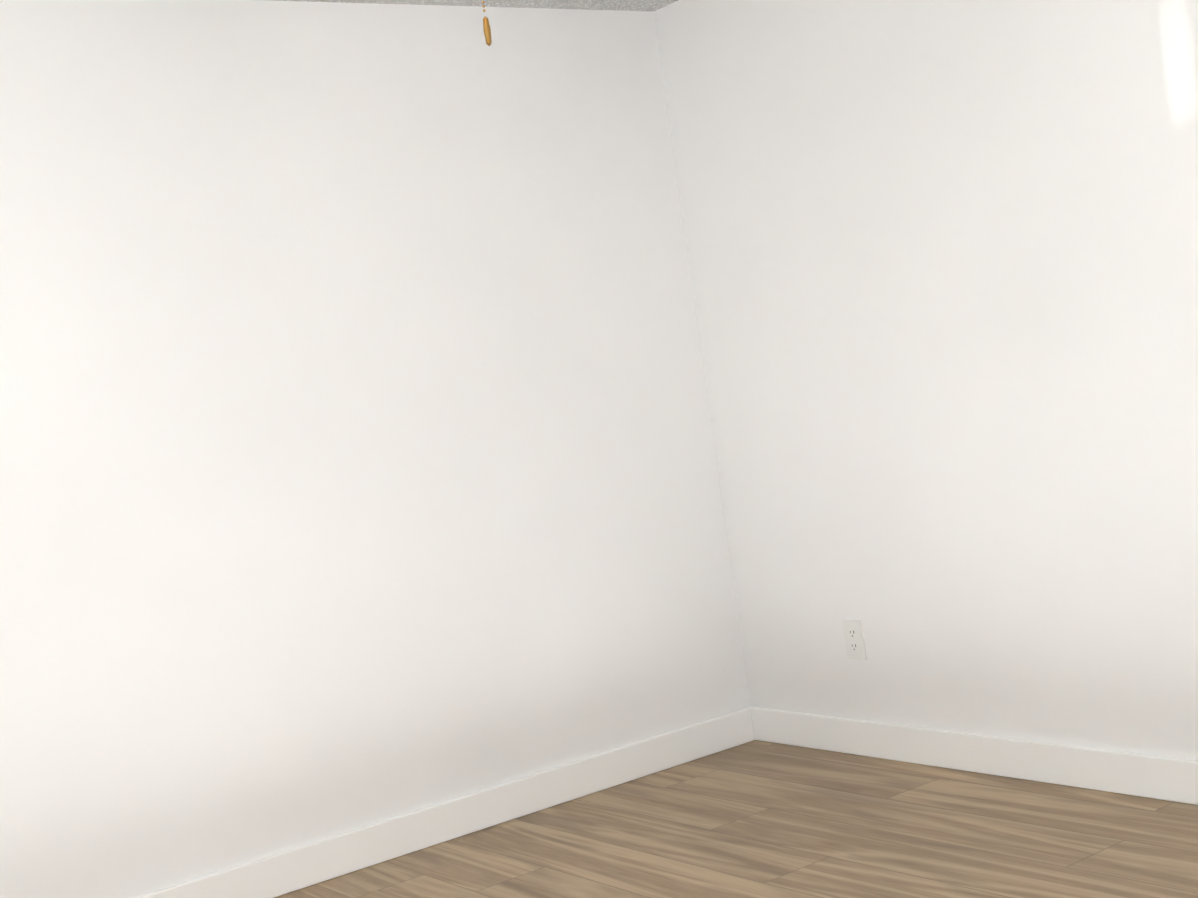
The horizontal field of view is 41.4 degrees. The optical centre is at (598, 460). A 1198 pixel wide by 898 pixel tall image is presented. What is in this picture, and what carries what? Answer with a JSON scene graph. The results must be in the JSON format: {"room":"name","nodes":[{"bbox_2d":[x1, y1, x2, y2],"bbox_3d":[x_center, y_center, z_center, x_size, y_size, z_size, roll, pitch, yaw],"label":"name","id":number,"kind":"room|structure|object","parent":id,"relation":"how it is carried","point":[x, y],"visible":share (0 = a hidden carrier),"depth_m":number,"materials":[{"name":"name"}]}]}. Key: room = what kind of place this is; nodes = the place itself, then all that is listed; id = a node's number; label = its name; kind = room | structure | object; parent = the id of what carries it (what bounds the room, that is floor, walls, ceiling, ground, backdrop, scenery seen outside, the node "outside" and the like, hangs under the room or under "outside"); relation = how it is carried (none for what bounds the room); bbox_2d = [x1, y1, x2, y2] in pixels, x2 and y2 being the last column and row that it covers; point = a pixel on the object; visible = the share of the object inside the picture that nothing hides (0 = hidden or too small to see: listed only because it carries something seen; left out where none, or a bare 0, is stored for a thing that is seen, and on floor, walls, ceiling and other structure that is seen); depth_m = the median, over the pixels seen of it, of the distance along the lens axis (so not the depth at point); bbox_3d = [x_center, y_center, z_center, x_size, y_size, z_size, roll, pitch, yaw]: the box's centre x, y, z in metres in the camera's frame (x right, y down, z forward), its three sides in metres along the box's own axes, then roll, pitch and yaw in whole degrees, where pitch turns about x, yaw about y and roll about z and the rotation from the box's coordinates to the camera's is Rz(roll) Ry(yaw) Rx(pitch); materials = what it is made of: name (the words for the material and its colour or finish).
{"room":"empty room","nodes":[
{"label":"empty room","id":0,"kind":"room"},
{"bbox_2d":[0,0,750,897],"bbox_3d":[-1.341,0.021,4.170,4.480,2.440,0.200,-10,3,-35],"label":"wall","id":1,"kind":"structure","parent":0,"point":[358,464],"depth_m":4.47,"materials":[{"name":"paint"}]},
{"bbox_2d":[136,708,754,897],"bbox_3d":[-1.119,1.169,4.131,4.065,0.112,0.015,-10,3,-35],"label":"baseboard","id":2,"kind":"structure","parent":1,"relation":"attached to","point":[292,870],"depth_m":4.64,"materials":[{"name":"white wood"}]},
{"bbox_2d":[272,0,677,11],"bbox_3d":[-0.239,-1.386,2.305,4.480,0.200,4.640,-10,3,-35],"label":"ceiling","id":3,"kind":"structure","parent":0,"point":[637,5],"depth_m":4.91,"materials":[{"name":"white paint"}]},
{"bbox_2d":[482,1,491,45],"bbox_3d":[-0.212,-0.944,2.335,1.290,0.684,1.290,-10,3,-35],"label":"pull chain","id":4,"kind":"object","parent":3,"relation":"hanging from","point":[487,29],"visible":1,"depth_m":2.31,"materials":[{"name":"gold metal"}]},
{"bbox_2d":[275,740,1197,897],"bbox_3d":[0.130,1.185,2.423,4.480,0.120,4.640,-10,3,-35],"label":"floor","id":5,"kind":"structure","parent":0,"point":[757,819],"depth_m":4.16,"materials":[{"name":"brown wood"}]},
{"bbox_2d":[654,0,1197,760],"bbox_3d":[1.722,-0.389,3.526,0.200,2.440,4.440,-10,3,-35],"label":"wall","id":6,"kind":"structure","parent":0,"point":[942,256],"depth_m":4.40,"materials":[{"name":"paint"}]},
{"bbox_2d":[842,619,866,659],"bbox_3d":[0.784,0.549,4.870,0.010,0.122,0.078,-10,3,-35],"label":"outlet","id":7,"kind":"object","parent":6,"relation":"attached to","point":[854,639],"visible":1,"depth_m":4.86,"materials":[{"name":"white plastic"}]},
{"bbox_2d":[749,707,1197,804],"bbox_3d":[1.743,0.782,3.598,0.015,0.112,4.240,-10,3,-35],"label":"baseboard","id":8,"kind":"structure","parent":6,"relation":"attached to","point":[1155,777],"depth_m":4.47,"materials":[{"name":"white wood"}]}
]}

